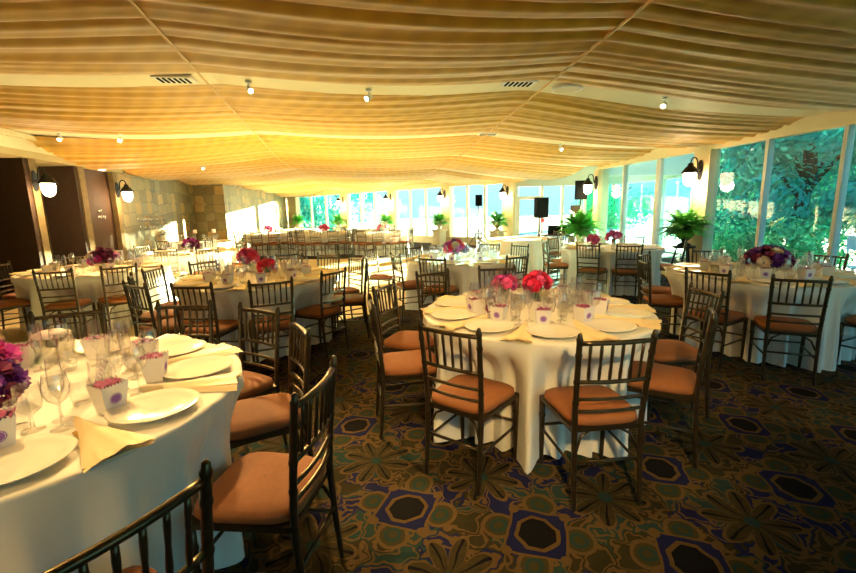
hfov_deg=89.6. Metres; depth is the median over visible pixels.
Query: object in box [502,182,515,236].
trim
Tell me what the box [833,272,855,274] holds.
napkin
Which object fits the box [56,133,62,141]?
spotlight
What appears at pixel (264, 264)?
flower arrangement
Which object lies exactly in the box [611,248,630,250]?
plate
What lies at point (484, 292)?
plate
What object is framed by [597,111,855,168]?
wall
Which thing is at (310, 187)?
drape
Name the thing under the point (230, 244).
tablecloth
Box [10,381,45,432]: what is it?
water goblet
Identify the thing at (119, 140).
spotlight
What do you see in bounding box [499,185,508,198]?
wall lamp
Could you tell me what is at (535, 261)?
tablecloth
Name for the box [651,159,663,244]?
trim
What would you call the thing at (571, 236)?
banquet chair
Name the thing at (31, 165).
trim
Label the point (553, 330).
plate
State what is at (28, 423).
glass
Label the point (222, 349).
napkin
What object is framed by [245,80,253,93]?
spotlight
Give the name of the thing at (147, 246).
banquet chair
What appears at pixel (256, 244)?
banquet chair
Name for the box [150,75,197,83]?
air vent
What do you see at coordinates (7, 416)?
box
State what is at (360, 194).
trim
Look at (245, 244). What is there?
banquet chair
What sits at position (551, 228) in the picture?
laptop
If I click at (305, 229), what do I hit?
tablecloth
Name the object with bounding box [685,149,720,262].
trim
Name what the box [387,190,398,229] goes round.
trim
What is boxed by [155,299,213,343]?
banquet chair
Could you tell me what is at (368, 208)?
tree
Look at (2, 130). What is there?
trim
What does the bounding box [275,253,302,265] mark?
banquet chair
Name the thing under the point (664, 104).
spotlight
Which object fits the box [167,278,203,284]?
napkin
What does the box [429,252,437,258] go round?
box
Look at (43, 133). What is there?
trim
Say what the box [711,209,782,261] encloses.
shrub
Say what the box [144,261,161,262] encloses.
plate
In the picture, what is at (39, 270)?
napkin
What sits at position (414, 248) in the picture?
banquet chair
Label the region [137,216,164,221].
wall lettering
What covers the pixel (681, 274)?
napkin
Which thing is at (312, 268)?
plate
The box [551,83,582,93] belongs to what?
ceiling speaker
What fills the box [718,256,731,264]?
box
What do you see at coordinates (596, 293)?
box
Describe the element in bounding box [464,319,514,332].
plate
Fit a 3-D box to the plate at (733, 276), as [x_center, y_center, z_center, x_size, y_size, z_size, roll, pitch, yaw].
[2.914,-0.098,4.328,0.310,0.026,0.310,-1,10,0]
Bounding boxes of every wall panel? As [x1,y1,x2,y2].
[0,158,44,293]
[38,166,89,265]
[84,169,117,249]
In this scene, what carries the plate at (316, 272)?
on the tablecloth at (308, 294)
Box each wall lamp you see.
[31,167,57,196]
[115,180,133,201]
[336,196,342,204]
[383,192,390,202]
[437,189,445,200]
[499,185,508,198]
[582,174,597,193]
[681,157,702,185]
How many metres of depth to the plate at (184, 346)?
2.42 m
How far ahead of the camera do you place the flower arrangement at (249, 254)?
5.49 m
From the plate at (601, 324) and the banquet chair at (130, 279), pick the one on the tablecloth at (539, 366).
the plate at (601, 324)
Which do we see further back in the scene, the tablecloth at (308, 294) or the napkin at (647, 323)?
the tablecloth at (308, 294)
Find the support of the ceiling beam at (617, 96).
attached to the wall at (831, 120)
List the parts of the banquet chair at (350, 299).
leg, seat, seat frame, post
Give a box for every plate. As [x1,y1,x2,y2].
[0,433,76,485]
[16,272,36,276]
[35,347,52,352]
[51,273,79,276]
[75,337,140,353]
[103,269,130,272]
[104,388,199,423]
[139,264,162,267]
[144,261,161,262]
[158,339,205,356]
[163,355,232,378]
[176,281,208,286]
[180,276,202,280]
[207,283,236,289]
[253,281,278,287]
[278,266,297,269]
[293,276,319,281]
[311,267,325,269]
[311,271,333,274]
[431,308,475,319]
[434,298,465,306]
[440,261,461,264]
[462,291,488,298]
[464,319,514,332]
[476,260,498,263]
[506,288,534,295]
[526,323,580,338]
[549,290,582,297]
[582,318,636,332]
[604,297,629,304]
[605,307,652,318]
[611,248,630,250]
[639,247,656,249]
[672,268,704,272]
[673,264,698,266]
[700,274,736,278]
[752,277,791,283]
[797,264,812,267]
[804,278,848,284]
[833,274,855,279]
[834,269,855,272]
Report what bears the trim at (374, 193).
attached to the wall at (438, 184)
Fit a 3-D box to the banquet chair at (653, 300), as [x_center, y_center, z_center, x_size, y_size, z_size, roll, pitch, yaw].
[2.627,0.138,4.847,0.476,0.928,0.418,1,10,11]
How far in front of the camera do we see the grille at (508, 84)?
5.19 m
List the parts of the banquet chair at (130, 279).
post, post, seat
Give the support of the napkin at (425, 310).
on the tablecloth at (539, 366)
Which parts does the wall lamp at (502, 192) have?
globe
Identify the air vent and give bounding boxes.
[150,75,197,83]
[477,132,498,135]
[500,80,537,86]
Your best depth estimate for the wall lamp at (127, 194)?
10.70 m
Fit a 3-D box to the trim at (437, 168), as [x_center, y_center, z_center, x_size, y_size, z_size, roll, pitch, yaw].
[-2.321,-3.925,14.976,12.050,0.467,0.600,-3,10,-8]
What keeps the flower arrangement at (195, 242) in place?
on the tablecloth at (230, 256)
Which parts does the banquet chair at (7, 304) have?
seat, seat frame, leg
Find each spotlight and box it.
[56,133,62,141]
[117,135,122,142]
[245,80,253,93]
[364,88,372,101]
[660,97,667,108]
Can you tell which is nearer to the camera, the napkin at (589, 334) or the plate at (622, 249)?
the napkin at (589, 334)
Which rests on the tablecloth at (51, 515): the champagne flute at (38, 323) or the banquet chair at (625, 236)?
the champagne flute at (38, 323)
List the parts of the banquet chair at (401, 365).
rail, post, post, seat, seat frame, leg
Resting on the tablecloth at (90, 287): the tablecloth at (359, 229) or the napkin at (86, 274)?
the napkin at (86, 274)
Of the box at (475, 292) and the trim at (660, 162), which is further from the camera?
the trim at (660, 162)
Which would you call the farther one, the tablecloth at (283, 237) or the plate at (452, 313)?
the tablecloth at (283, 237)
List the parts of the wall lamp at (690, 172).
globe, arm, wall plate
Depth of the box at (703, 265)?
4.70 m
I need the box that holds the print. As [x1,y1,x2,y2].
[177,244,186,250]
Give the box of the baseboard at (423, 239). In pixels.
[409,236,485,245]
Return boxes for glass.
[3,398,31,429]
[39,371,73,430]
[45,374,65,394]
[48,324,71,364]
[57,350,76,372]
[68,377,90,406]
[96,350,114,373]
[107,321,129,361]
[122,354,138,371]
[123,345,146,394]
[510,305,520,318]
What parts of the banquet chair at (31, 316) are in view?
post, rail, post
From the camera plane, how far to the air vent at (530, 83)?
5.17 m
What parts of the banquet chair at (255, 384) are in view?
post, seat, rail, seat frame, post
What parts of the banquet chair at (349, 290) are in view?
seat, post, post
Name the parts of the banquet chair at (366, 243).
seat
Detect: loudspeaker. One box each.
[475,195,481,205]
[534,197,548,217]
[574,180,586,199]
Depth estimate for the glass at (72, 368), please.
2.10 m
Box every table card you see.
[95,356,109,380]
[110,250,123,260]
[176,242,187,251]
[194,241,203,250]
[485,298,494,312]
[487,291,498,303]
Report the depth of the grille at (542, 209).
13.22 m
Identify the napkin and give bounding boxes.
[10,270,42,274]
[17,274,51,278]
[57,339,80,358]
[73,416,155,472]
[75,271,90,276]
[119,334,191,355]
[139,371,241,392]
[142,262,171,264]
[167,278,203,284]
[168,343,242,364]
[179,281,216,290]
[224,281,247,291]
[275,279,306,285]
[304,274,335,279]
[311,269,338,271]
[407,257,429,259]
[420,305,466,314]
[433,314,487,331]
[437,295,466,299]
[459,260,472,265]
[491,258,512,262]
[498,320,532,343]
[537,288,555,296]
[573,319,619,340]
[579,294,610,300]
[595,314,661,329]
[608,304,656,312]
[663,266,699,268]
[675,270,711,276]
[677,262,712,265]
[731,275,750,283]
[787,277,824,286]
[822,275,855,284]
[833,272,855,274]
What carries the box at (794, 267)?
on the tablecloth at (751, 299)
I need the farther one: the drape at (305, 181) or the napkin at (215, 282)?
the drape at (305, 181)
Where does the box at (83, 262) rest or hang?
on the tablecloth at (90, 287)
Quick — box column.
[569,205,582,242]
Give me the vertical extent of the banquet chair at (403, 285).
0.928 m
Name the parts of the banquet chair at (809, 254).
post, rail, post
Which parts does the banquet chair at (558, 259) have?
post, seat, post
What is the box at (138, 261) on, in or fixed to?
on the tablecloth at (90, 287)
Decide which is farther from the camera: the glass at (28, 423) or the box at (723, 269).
the box at (723, 269)
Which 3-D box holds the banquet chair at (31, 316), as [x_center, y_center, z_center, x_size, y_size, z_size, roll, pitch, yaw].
[-2.241,0.621,2.722,0.418,0.928,0.476,-7,12,-30]
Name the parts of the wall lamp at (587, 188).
globe, wall plate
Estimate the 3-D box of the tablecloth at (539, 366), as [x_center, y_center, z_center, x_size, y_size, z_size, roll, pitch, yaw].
[0.782,0.544,3.234,1.612,0.761,1.716,-1,10,0]
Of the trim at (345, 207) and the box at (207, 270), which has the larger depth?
the trim at (345, 207)
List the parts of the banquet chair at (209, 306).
post, rail, post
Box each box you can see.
[0,406,15,447]
[11,341,34,368]
[41,265,51,271]
[48,262,59,270]
[63,265,74,272]
[79,334,110,359]
[80,259,88,266]
[86,376,127,414]
[103,263,113,270]
[115,257,122,264]
[128,336,158,362]
[131,259,141,267]
[134,257,143,264]
[138,350,168,382]
[201,272,213,281]
[204,268,215,278]
[220,273,233,283]
[224,265,234,273]
[255,272,265,282]
[279,261,288,270]
[285,269,296,280]
[297,262,307,272]
[302,265,310,275]
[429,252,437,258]
[448,254,456,261]
[465,296,483,314]
[467,289,482,297]
[470,248,476,255]
[475,253,483,260]
[488,249,495,256]
[488,285,502,299]
[490,303,509,320]
[492,251,498,258]
[521,283,534,298]
[534,306,551,324]
[556,284,569,300]
[573,303,594,322]
[582,289,600,305]
[592,297,609,315]
[699,258,711,261]
[699,260,709,270]
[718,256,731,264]
[719,264,733,273]
[759,267,772,278]
[790,258,799,269]
[797,267,815,279]
[813,261,829,273]
[820,265,835,277]
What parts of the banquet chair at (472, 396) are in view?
post, rail, leg, seat, seat frame, post, leg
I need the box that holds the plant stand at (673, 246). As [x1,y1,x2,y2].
[665,245,695,280]
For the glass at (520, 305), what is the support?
on the tablecloth at (539, 366)
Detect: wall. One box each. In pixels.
[36,168,54,261]
[116,170,288,259]
[286,170,513,197]
[516,154,693,186]
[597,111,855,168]
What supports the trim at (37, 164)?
attached to the wall at (225, 209)
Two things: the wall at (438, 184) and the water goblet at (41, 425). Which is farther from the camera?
the wall at (438, 184)
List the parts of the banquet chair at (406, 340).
post, rail, post, seat frame, seat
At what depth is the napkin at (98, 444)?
1.39 m
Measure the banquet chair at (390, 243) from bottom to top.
0.928 m
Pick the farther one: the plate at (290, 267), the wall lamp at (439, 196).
the wall lamp at (439, 196)
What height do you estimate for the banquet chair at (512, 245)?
0.928 m
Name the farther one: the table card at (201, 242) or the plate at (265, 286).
the table card at (201, 242)
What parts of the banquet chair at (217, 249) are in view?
post, rail, post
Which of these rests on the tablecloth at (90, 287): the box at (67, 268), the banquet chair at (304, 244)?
the box at (67, 268)
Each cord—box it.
[128,0,321,188]
[416,0,653,184]
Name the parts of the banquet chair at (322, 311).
seat, seat frame, leg, post, rail, post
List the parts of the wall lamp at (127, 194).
wall plate, globe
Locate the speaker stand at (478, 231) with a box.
[467,206,485,246]
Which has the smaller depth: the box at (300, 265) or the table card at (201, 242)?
the box at (300, 265)
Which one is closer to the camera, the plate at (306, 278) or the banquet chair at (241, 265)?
the plate at (306, 278)
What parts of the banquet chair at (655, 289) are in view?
post, post, seat, leg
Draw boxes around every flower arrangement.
[0,339,22,363]
[0,357,31,407]
[84,247,121,267]
[180,237,199,252]
[236,247,259,271]
[256,258,277,275]
[263,225,272,233]
[319,224,329,232]
[376,223,385,231]
[443,238,467,259]
[490,274,517,300]
[522,269,552,300]
[586,234,599,247]
[605,230,622,248]
[739,244,796,275]
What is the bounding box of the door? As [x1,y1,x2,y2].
[517,196,540,235]
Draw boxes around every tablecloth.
[0,343,244,572]
[11,262,177,334]
[141,248,237,281]
[163,240,234,248]
[173,269,338,361]
[242,233,296,255]
[284,228,319,245]
[298,232,351,255]
[347,228,387,238]
[355,231,408,255]
[405,253,522,309]
[423,291,659,474]
[484,236,560,273]
[559,244,664,295]
[665,264,855,372]
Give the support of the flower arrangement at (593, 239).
on the tablecloth at (607, 256)
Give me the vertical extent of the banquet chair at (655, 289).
0.928 m
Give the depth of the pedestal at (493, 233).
16.71 m
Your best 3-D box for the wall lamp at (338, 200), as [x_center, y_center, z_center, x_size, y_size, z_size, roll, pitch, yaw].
[-4.931,-4.787,23.998,0.432,0.543,0.304,-8,12,-35]
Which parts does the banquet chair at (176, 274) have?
rail, post, seat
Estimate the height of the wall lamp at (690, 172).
0.543 m
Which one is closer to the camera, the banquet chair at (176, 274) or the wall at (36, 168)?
the banquet chair at (176, 274)
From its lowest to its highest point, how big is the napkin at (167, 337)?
0.038 m
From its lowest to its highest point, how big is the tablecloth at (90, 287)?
0.761 m
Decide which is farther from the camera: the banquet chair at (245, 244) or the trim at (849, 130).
the banquet chair at (245, 244)
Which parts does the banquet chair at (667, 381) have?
seat frame, seat, post, post, rail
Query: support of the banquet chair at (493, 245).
on the floor at (772, 489)
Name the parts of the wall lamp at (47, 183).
wall plate, arm, globe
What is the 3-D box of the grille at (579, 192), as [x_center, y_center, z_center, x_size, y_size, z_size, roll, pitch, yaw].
[4.297,-2.624,12.095,0.299,0.296,0.011,2,10,17]
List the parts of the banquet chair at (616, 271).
post, seat, seat frame, leg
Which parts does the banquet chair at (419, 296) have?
post, rail, post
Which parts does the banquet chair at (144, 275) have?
post, rail, post, seat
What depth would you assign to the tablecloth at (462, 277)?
5.96 m
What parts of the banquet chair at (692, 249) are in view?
post, rail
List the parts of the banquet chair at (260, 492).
leg, leg, seat frame, seat, post, rail, post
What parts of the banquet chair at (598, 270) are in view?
post, rail, seat, seat frame, post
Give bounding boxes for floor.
[0,242,855,572]
[0,258,406,346]
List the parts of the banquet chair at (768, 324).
leg, post, seat frame, seat, leg, rail, post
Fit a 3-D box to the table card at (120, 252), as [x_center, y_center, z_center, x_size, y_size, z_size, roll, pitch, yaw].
[-4.956,-0.466,6.852,0.190,0.215,0.062,-7,11,-28]
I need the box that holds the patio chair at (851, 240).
[846,236,855,270]
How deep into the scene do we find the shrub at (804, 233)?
9.31 m
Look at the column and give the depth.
13.16 m
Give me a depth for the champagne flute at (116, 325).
2.05 m
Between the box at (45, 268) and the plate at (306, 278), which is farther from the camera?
the box at (45, 268)
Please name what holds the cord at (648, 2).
attached to the wall at (438, 184)
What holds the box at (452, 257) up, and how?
on the tablecloth at (462, 277)
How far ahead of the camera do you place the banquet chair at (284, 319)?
4.00 m
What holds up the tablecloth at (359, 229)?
on the round table
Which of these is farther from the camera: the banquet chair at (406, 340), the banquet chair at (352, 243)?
the banquet chair at (352, 243)
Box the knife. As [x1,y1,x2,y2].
[72,431,78,438]
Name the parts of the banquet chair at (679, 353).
leg, seat, seat frame, post, rail, post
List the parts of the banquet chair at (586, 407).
leg, post, seat frame, seat, leg, rail, post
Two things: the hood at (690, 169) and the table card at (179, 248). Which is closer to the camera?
the hood at (690, 169)
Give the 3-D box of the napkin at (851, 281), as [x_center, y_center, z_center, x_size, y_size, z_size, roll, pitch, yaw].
[3.835,-0.058,3.956,0.199,0.038,0.384,-4,10,-13]
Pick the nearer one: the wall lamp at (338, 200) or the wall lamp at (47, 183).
the wall lamp at (47, 183)
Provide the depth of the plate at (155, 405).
1.66 m
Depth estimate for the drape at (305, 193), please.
25.43 m
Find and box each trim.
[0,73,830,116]
[0,127,37,140]
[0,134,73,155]
[0,146,122,172]
[0,157,56,167]
[5,128,658,148]
[26,158,52,264]
[76,166,95,250]
[107,172,127,260]
[184,155,587,166]
[247,168,523,178]
[287,197,301,228]
[310,196,313,227]
[324,195,328,230]
[340,194,351,229]
[359,193,363,226]
[373,192,376,227]
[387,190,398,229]
[409,189,412,227]
[424,188,428,235]
[441,186,453,236]
[466,185,469,237]
[484,185,486,237]
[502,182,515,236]
[515,187,517,235]
[540,186,543,233]
[560,185,563,244]
[583,199,586,240]
[592,169,608,241]
[605,184,608,241]
[619,165,627,242]
[624,184,628,234]
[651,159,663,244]
[658,179,666,246]
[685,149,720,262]
[754,139,774,246]
[826,125,855,266]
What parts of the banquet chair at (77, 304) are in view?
post, rail, leg, seat, seat frame, post, leg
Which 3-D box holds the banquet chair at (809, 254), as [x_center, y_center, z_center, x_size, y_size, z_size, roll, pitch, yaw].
[4.428,0.074,4.983,0.476,0.928,0.418,-5,11,-20]
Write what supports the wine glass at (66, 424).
on the tablecloth at (51, 515)
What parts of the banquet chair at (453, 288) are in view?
post, rail, seat, seat frame, post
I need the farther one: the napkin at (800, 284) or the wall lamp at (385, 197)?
the wall lamp at (385, 197)
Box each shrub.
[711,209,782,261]
[712,203,786,250]
[763,205,855,270]
[841,215,855,264]
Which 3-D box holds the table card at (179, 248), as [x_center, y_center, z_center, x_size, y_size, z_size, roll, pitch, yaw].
[-5.053,-0.808,8.853,0.200,0.196,0.062,-6,11,-25]
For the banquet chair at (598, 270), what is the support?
on the floor at (772, 489)
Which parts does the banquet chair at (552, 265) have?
post, post, seat, leg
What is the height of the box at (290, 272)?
0.121 m
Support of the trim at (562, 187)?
attached to the wall at (646, 171)
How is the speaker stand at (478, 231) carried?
on the floor at (772, 489)
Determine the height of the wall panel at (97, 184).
2.600 m
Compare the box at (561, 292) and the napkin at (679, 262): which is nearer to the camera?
the box at (561, 292)
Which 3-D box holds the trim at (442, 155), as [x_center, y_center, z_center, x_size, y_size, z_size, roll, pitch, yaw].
[-1.544,-3.385,11.597,12.550,0.382,0.600,-3,10,-8]
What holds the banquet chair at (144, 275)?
on the floor at (12, 333)
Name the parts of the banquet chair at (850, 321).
leg, seat frame, seat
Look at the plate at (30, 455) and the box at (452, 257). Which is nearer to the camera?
the plate at (30, 455)
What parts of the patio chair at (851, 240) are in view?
seat, backrest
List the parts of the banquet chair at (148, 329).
post, rail, post, seat frame, seat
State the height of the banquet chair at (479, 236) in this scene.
0.928 m
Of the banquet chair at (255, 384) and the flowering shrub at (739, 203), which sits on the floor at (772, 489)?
the banquet chair at (255, 384)
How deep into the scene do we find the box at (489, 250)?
6.66 m
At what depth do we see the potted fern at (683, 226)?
8.10 m
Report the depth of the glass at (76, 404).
1.71 m
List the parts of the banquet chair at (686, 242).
seat, post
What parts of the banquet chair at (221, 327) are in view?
post, rail, seat, post, seat frame, leg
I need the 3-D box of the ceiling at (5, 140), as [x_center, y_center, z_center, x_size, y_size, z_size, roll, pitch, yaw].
[-6.648,-1.990,3.634,0.059,0.500,14.873,-3,10,-8]
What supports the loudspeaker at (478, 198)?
on the speaker stand at (478, 231)
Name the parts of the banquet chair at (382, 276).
post, post, seat frame, seat, leg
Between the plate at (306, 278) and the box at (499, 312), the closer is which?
the box at (499, 312)
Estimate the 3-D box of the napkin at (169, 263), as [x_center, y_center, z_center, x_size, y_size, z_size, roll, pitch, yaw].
[-4.133,-0.344,6.564,0.384,0.038,0.199,-6,11,-24]
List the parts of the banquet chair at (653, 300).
post, post, seat frame, seat, leg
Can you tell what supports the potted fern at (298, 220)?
on the pedestal
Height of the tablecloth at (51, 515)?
0.761 m
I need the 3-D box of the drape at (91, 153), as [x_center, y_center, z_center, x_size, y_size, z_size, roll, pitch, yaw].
[-1.292,-3.047,10.001,12.550,0.477,2.860,-3,10,-8]
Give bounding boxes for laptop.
[548,225,560,234]
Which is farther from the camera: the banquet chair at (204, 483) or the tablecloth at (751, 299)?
the tablecloth at (751, 299)
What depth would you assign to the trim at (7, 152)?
8.15 m
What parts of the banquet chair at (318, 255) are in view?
post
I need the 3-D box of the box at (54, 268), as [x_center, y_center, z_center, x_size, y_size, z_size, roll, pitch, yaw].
[-5.332,-0.288,6.156,0.101,0.121,0.107,-3,10,-8]
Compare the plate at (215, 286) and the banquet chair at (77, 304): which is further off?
the banquet chair at (77, 304)
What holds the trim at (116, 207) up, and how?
attached to the wall at (225, 209)
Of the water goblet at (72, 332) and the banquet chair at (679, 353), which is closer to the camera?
the water goblet at (72, 332)
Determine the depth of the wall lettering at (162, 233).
13.35 m
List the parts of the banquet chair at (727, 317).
post, leg, rail, seat, seat frame, post, leg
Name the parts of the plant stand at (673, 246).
leg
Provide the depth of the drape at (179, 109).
6.10 m
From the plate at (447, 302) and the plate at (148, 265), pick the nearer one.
the plate at (447, 302)
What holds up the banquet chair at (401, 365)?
on the floor at (772, 489)
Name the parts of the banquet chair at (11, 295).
post, seat, post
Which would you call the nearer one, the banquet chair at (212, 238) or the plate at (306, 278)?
the plate at (306, 278)
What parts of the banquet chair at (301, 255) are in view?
rail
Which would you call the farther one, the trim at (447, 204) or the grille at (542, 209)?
the trim at (447, 204)
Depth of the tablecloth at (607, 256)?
7.32 m
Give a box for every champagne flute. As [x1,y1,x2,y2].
[27,323,49,372]
[44,360,72,421]
[116,325,133,372]
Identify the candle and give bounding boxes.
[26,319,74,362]
[710,262,720,272]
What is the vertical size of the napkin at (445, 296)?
0.038 m
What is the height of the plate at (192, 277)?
0.026 m
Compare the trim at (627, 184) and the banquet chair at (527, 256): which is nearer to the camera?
the banquet chair at (527, 256)
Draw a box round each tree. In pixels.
[287,196,330,226]
[287,196,356,227]
[316,192,381,231]
[572,183,653,228]
[674,131,824,253]
[690,131,855,241]
[714,127,855,263]
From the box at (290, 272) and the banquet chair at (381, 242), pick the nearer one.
the box at (290, 272)
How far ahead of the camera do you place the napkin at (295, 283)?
4.48 m
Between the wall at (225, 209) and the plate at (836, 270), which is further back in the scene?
the wall at (225, 209)
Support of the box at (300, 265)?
on the tablecloth at (308, 294)
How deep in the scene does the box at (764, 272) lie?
4.13 m
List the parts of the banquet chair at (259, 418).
seat, seat frame, post, rail, post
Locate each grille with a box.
[156,78,191,83]
[476,199,481,204]
[504,82,532,86]
[538,205,547,216]
[553,87,580,93]
[575,188,586,198]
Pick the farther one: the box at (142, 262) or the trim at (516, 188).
the trim at (516, 188)
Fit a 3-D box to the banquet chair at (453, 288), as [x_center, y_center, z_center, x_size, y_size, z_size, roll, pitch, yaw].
[0.152,0.028,5.780,0.418,0.928,0.476,4,11,26]
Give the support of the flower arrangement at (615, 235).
on the tablecloth at (607, 256)
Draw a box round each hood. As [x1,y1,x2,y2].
[37,173,57,183]
[120,184,133,191]
[582,178,593,185]
[681,163,699,173]
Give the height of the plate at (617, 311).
0.026 m
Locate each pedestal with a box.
[431,229,446,244]
[488,230,505,237]
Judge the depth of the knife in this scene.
1.47 m
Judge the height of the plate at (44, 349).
0.026 m
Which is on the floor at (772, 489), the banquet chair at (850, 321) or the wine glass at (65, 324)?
the banquet chair at (850, 321)
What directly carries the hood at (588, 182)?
attached to the wall lamp at (587, 188)
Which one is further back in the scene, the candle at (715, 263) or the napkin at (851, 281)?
the candle at (715, 263)
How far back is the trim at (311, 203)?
26.70 m
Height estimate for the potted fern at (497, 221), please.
0.770 m
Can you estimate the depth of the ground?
54.37 m
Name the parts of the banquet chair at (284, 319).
leg, post, seat frame, seat, rail, post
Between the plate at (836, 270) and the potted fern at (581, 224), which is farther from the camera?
the potted fern at (581, 224)
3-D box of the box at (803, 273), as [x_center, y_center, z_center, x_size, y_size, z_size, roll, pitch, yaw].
[3.576,-0.116,4.078,0.107,0.121,0.101,-2,10,-6]
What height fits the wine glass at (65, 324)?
0.205 m
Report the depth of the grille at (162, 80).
4.73 m
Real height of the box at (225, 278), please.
0.121 m
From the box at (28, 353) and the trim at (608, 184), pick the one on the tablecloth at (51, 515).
the box at (28, 353)
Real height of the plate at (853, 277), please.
0.026 m
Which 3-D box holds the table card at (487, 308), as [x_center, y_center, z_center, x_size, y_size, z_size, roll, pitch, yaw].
[0.446,0.132,3.128,0.085,0.099,0.062,-8,12,-34]
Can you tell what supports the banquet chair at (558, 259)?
on the floor at (772, 489)
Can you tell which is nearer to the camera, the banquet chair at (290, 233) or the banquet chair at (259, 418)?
the banquet chair at (259, 418)
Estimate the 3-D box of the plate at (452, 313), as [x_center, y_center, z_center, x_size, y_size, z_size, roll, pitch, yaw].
[0.178,0.199,2.992,0.310,0.026,0.310,-1,10,0]
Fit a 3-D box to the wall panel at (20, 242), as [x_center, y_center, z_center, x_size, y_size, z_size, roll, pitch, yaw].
[-7.742,-1.075,8.188,0.792,2.600,0.280,-1,10,0]
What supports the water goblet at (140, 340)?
on the tablecloth at (51, 515)
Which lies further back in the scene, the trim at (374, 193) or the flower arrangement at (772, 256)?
the trim at (374, 193)
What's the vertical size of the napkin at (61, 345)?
0.038 m
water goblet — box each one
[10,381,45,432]
[53,332,76,367]
[103,332,123,367]
[121,340,142,378]
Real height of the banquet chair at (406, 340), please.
0.928 m
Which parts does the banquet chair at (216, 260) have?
post, rail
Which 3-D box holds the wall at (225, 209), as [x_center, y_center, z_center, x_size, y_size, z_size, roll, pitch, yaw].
[-9.777,-3.398,19.799,4.600,3.220,18.150,-1,10,0]
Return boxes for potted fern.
[291,214,305,226]
[329,213,345,227]
[376,212,394,224]
[429,213,449,229]
[484,211,509,230]
[556,207,604,242]
[656,205,714,245]
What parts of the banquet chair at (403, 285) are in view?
post, post, seat frame, seat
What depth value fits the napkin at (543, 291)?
3.71 m
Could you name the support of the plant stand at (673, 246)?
on the floor at (772, 489)
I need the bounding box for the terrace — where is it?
[365,226,855,270]
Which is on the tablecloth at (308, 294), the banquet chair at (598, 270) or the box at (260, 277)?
the box at (260, 277)
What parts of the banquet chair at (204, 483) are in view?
seat, post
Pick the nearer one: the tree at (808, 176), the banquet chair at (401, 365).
the banquet chair at (401, 365)
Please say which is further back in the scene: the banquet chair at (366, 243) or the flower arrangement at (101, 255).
the banquet chair at (366, 243)
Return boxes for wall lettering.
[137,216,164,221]
[140,223,170,229]
[161,229,171,234]
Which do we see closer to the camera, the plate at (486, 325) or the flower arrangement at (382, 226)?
the plate at (486, 325)
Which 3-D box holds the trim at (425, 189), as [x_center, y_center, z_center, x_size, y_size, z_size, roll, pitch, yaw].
[-0.069,-3.442,20.047,0.100,2.200,0.120,8,14,43]
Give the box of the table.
[539,234,574,242]
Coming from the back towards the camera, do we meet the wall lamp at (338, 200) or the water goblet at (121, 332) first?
the wall lamp at (338, 200)
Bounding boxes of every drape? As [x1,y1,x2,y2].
[0,0,855,111]
[0,84,803,147]
[26,134,654,169]
[122,155,583,180]
[180,168,525,185]
[241,178,437,189]
[262,183,372,192]
[275,190,323,196]
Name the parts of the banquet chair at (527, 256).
post, rail, post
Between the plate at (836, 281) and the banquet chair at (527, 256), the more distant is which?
the banquet chair at (527, 256)
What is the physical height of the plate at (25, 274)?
0.026 m
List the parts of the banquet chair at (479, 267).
post, rail, post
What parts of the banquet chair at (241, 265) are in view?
seat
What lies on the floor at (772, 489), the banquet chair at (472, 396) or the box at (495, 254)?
the banquet chair at (472, 396)
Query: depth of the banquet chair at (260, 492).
1.58 m
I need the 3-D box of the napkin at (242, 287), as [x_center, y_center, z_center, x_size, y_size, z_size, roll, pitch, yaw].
[-1.886,-0.002,4.347,0.199,0.038,0.384,-2,10,-2]
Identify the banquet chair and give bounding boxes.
[0,260,17,329]
[0,298,30,331]
[28,303,106,347]
[32,267,98,344]
[42,459,214,572]
[63,255,84,265]
[96,263,140,337]
[122,280,200,339]
[127,272,180,337]
[133,244,149,256]
[141,264,178,337]
[153,249,189,280]
[155,240,169,249]
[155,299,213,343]
[169,282,245,365]
[184,355,343,572]
[188,258,218,274]
[193,247,219,274]
[198,238,213,247]
[230,302,287,449]
[230,314,318,494]
[232,231,245,250]
[232,241,250,267]
[235,235,243,253]
[237,231,255,251]
[247,276,297,373]
[250,231,267,254]
[267,231,280,256]
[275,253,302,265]
[280,229,296,255]
[288,230,303,255]
[294,266,348,357]
[295,230,313,257]
[309,230,324,255]
[317,252,339,287]
[325,230,338,254]
[331,258,369,340]
[334,254,365,326]
[337,228,353,254]
[346,229,363,255]
[356,230,373,251]
[364,246,400,303]
[367,293,436,438]
[371,230,385,256]
[372,278,434,385]
[385,229,400,254]
[390,251,424,318]
[397,228,413,254]
[405,245,422,263]
[408,227,413,249]
[415,267,450,349]
[417,318,518,495]
[418,256,458,319]
[474,231,483,251]
[478,264,515,288]
[479,242,499,253]
[487,253,528,287]
[510,243,528,275]
[539,329,657,511]
[541,239,568,286]
[547,236,560,280]
[550,232,573,257]
[553,230,564,245]
[576,242,607,290]
[612,243,643,297]
[624,234,644,243]
[627,300,716,468]
[636,250,671,331]
[638,256,683,334]
[647,281,724,419]
[660,239,687,281]
[684,266,747,369]
[691,248,723,262]
[747,273,833,385]
[805,251,848,269]
[836,315,855,367]
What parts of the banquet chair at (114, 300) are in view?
leg, post, seat frame, seat, rail, post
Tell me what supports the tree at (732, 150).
on the ground
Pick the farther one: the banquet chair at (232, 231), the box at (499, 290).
the banquet chair at (232, 231)
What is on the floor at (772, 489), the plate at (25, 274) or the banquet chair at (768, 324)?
the banquet chair at (768, 324)
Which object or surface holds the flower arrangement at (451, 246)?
on the tablecloth at (462, 277)
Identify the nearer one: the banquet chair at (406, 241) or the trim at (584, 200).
the banquet chair at (406, 241)
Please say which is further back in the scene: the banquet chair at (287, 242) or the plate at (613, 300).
the banquet chair at (287, 242)

